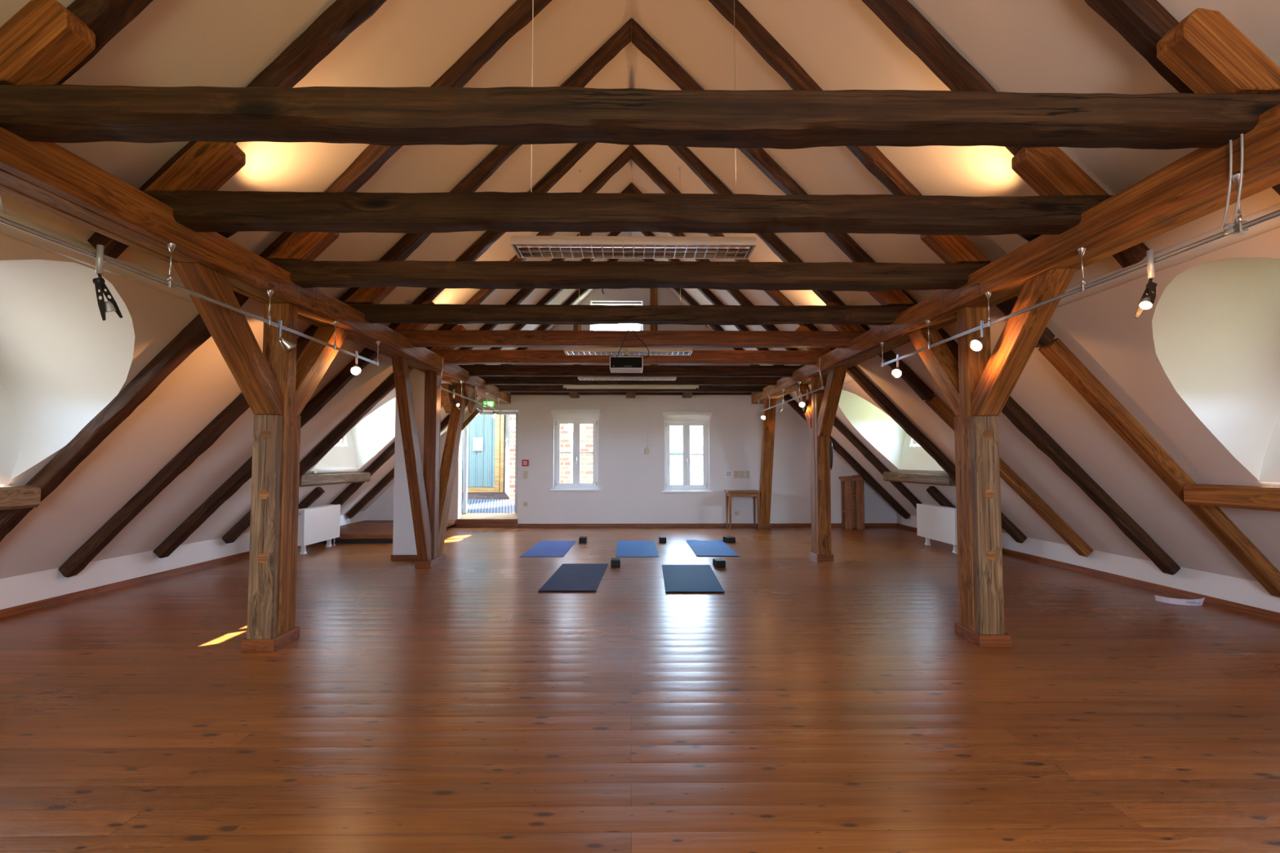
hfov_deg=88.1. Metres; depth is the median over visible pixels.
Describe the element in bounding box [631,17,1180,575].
rafter
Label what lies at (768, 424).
post
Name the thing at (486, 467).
door
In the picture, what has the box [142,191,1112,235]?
tie beam
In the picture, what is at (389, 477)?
rafter
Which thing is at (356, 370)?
track spotlight
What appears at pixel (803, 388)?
brace
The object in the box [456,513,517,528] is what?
step
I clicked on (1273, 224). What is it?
trim
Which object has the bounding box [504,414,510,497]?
wall
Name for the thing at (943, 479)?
beam
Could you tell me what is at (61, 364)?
dormer
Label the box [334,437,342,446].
window
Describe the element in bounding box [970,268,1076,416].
brace
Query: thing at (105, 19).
rafter
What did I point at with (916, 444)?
window
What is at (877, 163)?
rafter
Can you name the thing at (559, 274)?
tie beam
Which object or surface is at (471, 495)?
floor
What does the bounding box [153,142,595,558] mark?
rafter
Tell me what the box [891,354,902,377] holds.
track spotlight
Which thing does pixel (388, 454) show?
rafter
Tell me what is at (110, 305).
track spotlight
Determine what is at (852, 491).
lectern
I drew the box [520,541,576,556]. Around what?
yoga mat
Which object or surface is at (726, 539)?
block
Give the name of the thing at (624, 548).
yoga mat
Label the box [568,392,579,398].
stub
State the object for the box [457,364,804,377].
tie beam
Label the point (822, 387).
track
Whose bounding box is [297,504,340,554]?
radiator
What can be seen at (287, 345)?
track spotlight
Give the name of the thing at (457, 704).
floor
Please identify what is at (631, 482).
wall
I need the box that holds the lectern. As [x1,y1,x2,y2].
[838,475,864,529]
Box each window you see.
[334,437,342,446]
[550,417,601,491]
[591,302,642,330]
[662,420,712,493]
[914,440,920,446]
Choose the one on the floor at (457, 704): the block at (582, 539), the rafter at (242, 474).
the block at (582, 539)
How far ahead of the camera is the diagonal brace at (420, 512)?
7.99 m
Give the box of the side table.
[724,489,760,529]
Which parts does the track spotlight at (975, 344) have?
lamp shade, bulb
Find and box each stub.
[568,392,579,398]
[626,392,635,398]
[682,392,692,398]
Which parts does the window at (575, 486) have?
sash, sill, sash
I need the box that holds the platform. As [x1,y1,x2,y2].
[315,520,455,543]
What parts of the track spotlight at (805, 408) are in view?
fork plate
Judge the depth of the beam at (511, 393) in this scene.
13.60 m
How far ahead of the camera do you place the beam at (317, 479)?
9.94 m
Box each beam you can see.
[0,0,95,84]
[0,84,1279,149]
[0,485,40,510]
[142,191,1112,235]
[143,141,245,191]
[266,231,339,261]
[266,259,990,291]
[298,471,370,487]
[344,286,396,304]
[346,303,913,324]
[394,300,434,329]
[394,329,866,347]
[429,349,831,364]
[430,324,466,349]
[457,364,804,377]
[478,376,782,385]
[494,385,768,392]
[510,391,751,395]
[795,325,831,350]
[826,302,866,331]
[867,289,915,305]
[883,471,955,485]
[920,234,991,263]
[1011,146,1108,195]
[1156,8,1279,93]
[1183,484,1279,511]
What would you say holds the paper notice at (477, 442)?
attached to the door
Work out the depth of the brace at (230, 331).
4.39 m
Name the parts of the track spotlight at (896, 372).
lamp shade, bulb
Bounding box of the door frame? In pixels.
[462,411,518,513]
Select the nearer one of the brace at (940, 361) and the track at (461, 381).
the brace at (940, 361)
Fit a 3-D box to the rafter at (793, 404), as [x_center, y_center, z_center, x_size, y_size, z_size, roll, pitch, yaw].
[2.578,-0.926,13.035,5.513,5.501,0.183,0,-3,-4]
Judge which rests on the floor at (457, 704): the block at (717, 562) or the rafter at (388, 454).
the block at (717, 562)
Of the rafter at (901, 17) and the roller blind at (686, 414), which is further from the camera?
the roller blind at (686, 414)
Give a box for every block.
[440,383,455,413]
[464,384,476,413]
[578,536,586,542]
[610,557,620,567]
[658,536,666,542]
[712,558,725,567]
[723,536,735,542]
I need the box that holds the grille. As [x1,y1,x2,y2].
[298,504,336,510]
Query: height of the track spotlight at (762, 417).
0.224 m
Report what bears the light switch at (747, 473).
attached to the wall at (631, 482)
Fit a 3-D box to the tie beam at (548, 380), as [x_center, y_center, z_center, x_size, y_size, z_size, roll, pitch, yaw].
[-0.149,-0.789,11.431,5.874,0.143,0.178,0,-3,-1]
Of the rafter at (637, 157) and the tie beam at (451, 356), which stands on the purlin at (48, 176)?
the tie beam at (451, 356)
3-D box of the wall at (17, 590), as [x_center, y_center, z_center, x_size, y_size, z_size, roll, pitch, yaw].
[-5.528,1.458,5.109,0.001,0.342,16.900,0,-3,-1]
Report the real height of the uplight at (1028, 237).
0.181 m
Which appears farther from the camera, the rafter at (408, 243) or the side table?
the side table
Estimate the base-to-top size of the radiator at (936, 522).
0.655 m
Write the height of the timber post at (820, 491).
2.549 m
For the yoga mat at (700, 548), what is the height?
0.021 m
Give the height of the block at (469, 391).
0.426 m
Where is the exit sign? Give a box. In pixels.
[483,400,493,407]
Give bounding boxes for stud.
[573,324,581,364]
[650,288,657,364]
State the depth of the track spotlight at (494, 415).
11.99 m
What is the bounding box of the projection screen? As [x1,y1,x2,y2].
[563,385,698,388]
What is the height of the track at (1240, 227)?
0.475 m
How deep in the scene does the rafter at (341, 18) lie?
3.82 m
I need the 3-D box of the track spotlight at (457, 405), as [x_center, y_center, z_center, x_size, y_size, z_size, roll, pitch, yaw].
[-2.557,-0.380,9.222,0.203,0.300,0.059,-3,-4,44]
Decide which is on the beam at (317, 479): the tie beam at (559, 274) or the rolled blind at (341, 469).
the rolled blind at (341, 469)
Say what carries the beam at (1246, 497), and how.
attached to the ceiling
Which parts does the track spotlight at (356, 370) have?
lamp shade, bulb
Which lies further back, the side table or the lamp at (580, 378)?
the side table
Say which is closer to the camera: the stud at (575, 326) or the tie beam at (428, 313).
the tie beam at (428, 313)
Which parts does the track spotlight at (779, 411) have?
lamp shade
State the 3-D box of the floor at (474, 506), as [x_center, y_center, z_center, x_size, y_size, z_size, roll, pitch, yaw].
[-4.044,1.798,14.704,2.700,0.264,1.540,0,-3,-1]
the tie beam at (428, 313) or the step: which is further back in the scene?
the step
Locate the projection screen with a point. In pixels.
(564, 386)
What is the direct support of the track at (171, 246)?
hanging from the purlin at (48, 176)
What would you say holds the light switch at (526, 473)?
attached to the wall at (631, 482)
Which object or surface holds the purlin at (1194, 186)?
on the timber post at (976, 437)
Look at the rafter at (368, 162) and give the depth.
5.03 m
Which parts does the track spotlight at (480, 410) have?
lamp shade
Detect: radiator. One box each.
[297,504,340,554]
[916,503,957,553]
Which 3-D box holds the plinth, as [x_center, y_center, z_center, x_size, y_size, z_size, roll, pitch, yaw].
[2.504,2.021,13.382,0.250,0.085,0.310,0,-3,-1]
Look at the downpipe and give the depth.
15.34 m
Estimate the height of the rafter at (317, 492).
0.704 m
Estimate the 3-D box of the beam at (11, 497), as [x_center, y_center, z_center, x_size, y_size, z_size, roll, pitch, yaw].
[-4.678,0.475,3.960,0.300,0.165,2.100,0,-3,-1]
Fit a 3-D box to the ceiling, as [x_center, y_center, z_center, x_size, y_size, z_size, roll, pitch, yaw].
[-0.049,-1.374,5.329,10.960,5.418,16.900,0,-3,-1]
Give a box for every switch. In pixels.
[524,471,528,478]
[642,400,648,453]
[733,471,737,478]
[739,471,743,478]
[745,471,749,478]
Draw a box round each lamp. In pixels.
[510,0,756,258]
[564,167,692,355]
[577,234,676,380]
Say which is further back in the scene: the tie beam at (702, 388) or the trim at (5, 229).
the tie beam at (702, 388)
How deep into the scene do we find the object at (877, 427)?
11.29 m
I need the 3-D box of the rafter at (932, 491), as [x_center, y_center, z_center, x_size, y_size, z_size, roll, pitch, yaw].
[4.987,1.325,10.610,0.750,0.742,0.163,0,-3,-4]
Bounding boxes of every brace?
[172,262,283,415]
[294,326,349,415]
[391,356,431,561]
[794,384,811,427]
[817,366,847,436]
[907,328,959,416]
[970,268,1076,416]
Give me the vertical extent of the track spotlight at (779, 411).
0.231 m
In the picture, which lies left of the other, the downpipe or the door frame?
the door frame
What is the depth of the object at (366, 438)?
11.13 m
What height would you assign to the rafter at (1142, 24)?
5.500 m
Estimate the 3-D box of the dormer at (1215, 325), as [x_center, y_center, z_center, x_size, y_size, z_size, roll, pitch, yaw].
[4.059,-0.293,3.794,1.665,1.285,2.100,0,-3,-1]
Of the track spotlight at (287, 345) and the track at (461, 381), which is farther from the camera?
the track at (461, 381)
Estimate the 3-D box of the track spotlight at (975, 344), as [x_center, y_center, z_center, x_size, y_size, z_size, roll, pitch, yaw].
[2.404,-0.649,4.696,0.114,0.226,0.094,0,-3,-1]
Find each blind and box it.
[313,467,357,473]
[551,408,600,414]
[591,302,641,305]
[662,411,711,417]
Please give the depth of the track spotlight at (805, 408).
9.35 m
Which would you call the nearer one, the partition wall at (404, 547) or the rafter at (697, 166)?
the rafter at (697, 166)
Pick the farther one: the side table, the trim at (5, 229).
the side table
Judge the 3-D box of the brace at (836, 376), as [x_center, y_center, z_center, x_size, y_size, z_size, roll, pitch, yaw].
[2.536,-0.307,8.743,0.160,0.849,0.835,0,-3,-1]
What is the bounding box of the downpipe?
[569,431,573,483]
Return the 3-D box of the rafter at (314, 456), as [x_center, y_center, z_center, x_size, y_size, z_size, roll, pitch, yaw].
[-2.845,-1.159,9.011,5.458,5.456,0.172,0,-3,0]
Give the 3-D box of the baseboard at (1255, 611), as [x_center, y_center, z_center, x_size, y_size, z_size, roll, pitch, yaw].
[5.421,1.599,5.245,0.020,0.075,16.900,0,-3,-1]
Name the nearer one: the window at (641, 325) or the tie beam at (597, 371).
the tie beam at (597, 371)
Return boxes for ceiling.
[0,0,1279,582]
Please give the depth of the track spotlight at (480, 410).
10.77 m
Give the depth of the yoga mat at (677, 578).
7.59 m
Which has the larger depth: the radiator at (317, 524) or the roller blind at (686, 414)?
the roller blind at (686, 414)
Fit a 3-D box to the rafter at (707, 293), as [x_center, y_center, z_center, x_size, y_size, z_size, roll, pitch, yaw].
[2.595,-0.995,11.758,5.524,5.498,0.173,0,-3,-5]
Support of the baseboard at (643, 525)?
attached to the wall at (631, 482)
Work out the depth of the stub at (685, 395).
13.47 m
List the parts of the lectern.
panel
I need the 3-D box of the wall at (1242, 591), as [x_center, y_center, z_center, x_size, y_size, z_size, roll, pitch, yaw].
[5.431,1.486,5.251,0.001,0.302,16.900,0,-3,-1]
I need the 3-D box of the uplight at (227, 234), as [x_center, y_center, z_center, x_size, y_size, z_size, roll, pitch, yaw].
[-2.623,-1.254,4.217,0.160,0.181,0.092,1,-3,-18]
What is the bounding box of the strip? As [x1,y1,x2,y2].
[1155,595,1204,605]
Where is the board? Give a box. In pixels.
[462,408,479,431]
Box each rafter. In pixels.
[0,0,551,542]
[56,0,153,84]
[58,17,631,577]
[87,0,386,258]
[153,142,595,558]
[222,145,631,543]
[298,487,324,509]
[329,231,621,506]
[346,258,618,518]
[459,182,631,349]
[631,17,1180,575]
[631,145,1026,543]
[631,182,826,382]
[641,231,921,509]
[642,258,910,519]
[667,145,933,400]
[708,0,1054,347]
[861,0,1149,267]
[924,394,1093,556]
[926,485,955,507]
[1037,337,1279,597]
[1084,0,1279,195]
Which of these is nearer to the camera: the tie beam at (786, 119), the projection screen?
the tie beam at (786, 119)
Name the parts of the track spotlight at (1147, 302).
fork plate, bulb, fork plate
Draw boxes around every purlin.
[0,126,511,404]
[751,103,1279,404]
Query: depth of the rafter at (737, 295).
10.41 m
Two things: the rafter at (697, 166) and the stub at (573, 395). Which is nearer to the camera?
the rafter at (697, 166)
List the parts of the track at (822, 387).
rail, rail, feed rod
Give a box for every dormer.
[0,259,134,484]
[1151,257,1279,482]
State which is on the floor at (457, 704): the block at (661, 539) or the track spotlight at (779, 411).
the block at (661, 539)
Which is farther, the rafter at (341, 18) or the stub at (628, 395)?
the stub at (628, 395)
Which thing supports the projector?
hanging from the tie beam at (420, 338)
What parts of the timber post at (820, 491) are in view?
cable coil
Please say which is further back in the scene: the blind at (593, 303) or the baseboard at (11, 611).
the blind at (593, 303)
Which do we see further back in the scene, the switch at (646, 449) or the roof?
the roof
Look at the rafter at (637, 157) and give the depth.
9.15 m
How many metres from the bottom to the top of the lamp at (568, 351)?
2.390 m
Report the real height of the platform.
0.150 m
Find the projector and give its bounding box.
[609,328,648,373]
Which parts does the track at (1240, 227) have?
rail, rail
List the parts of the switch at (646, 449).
cord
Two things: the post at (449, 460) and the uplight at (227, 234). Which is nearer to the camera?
the uplight at (227, 234)
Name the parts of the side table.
leg, leg, leg, leg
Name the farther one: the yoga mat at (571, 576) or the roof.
the roof
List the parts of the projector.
panel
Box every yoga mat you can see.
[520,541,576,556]
[537,563,608,591]
[616,541,658,556]
[662,564,724,591]
[686,539,738,555]
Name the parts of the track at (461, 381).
feed rod, rail, rail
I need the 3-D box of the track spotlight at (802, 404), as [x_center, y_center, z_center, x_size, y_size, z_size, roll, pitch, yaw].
[2.374,-0.387,9.735,0.091,0.222,0.123,0,-3,-1]
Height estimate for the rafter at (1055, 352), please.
2.136 m
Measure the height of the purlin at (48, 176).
0.192 m
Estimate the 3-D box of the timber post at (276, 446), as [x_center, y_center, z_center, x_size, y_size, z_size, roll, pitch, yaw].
[-2.736,0.346,4.977,0.230,2.549,0.377,0,-3,-1]
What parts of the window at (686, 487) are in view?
sash, sill, sash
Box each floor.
[0,527,1279,852]
[462,492,509,499]
[462,499,515,513]
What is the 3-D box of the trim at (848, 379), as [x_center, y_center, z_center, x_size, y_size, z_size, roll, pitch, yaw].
[3.056,-0.663,10.465,0.094,0.093,2.350,0,-3,-1]
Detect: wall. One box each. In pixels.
[0,511,364,609]
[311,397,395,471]
[364,258,897,524]
[391,368,424,560]
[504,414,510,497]
[509,414,592,513]
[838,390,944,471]
[897,512,1279,613]
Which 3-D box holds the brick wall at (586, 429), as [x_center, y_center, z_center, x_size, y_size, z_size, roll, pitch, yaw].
[-1.834,0.976,15.573,2.420,4.400,0.250,0,-3,-1]
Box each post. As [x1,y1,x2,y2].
[241,302,301,651]
[414,371,444,568]
[438,384,466,556]
[759,399,776,524]
[809,376,833,560]
[954,306,1010,646]
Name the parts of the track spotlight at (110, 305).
fork plate, fork plate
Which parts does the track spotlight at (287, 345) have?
lamp shade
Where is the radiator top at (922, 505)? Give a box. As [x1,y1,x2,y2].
[920,503,956,509]
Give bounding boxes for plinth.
[755,523,771,528]
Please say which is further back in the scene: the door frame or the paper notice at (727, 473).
the door frame
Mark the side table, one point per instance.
(730, 493)
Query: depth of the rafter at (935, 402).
7.86 m
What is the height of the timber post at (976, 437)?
2.549 m
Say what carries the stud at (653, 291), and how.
attached to the wall at (631, 482)
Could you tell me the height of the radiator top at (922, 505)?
0.012 m
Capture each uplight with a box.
[216,231,237,238]
[1017,234,1041,241]
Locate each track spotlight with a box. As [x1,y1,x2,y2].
[92,244,123,320]
[278,320,296,352]
[350,351,361,375]
[452,388,460,409]
[476,399,484,413]
[492,408,497,417]
[760,408,765,419]
[776,404,782,413]
[799,393,804,407]
[802,389,808,413]
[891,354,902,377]
[968,320,984,351]
[1134,249,1157,318]
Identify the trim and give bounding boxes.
[0,208,193,302]
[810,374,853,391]
[1056,202,1279,307]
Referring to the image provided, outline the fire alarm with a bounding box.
[521,459,528,466]
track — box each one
[0,193,380,366]
[437,357,505,413]
[755,357,824,413]
[880,133,1279,367]
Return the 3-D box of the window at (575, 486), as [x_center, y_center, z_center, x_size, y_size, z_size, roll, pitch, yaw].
[-1.321,0.578,13.740,1.042,1.513,0.225,0,-3,-1]
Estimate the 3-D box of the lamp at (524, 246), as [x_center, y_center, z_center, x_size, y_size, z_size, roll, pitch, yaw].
[-0.041,-2.313,4.407,1.564,2.331,0.300,0,-3,-1]
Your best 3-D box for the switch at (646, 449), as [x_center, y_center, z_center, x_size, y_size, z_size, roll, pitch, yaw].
[0.112,0.015,13.710,0.127,1.115,0.018,0,-3,-1]
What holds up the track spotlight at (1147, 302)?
attached to the track at (1240, 227)
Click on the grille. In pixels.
(331, 506)
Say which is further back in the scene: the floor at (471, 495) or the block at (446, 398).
the floor at (471, 495)
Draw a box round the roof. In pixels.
[670,451,702,484]
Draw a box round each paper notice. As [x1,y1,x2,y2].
[473,437,482,450]
[724,471,732,477]
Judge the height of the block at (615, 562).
0.086 m
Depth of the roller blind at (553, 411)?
13.61 m
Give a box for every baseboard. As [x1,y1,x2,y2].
[0,551,248,618]
[517,523,896,527]
[896,523,1279,622]
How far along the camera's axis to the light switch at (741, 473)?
13.68 m
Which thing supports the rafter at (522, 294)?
attached to the ceiling
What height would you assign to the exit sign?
0.124 m
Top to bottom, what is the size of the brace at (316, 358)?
0.832 m
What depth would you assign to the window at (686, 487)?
13.79 m
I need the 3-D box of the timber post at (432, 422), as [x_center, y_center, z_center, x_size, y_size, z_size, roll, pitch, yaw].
[-2.771,0.548,8.815,0.200,2.549,0.665,0,-3,-1]
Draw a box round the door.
[462,413,505,492]
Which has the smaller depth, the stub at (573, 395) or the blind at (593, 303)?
the stub at (573, 395)

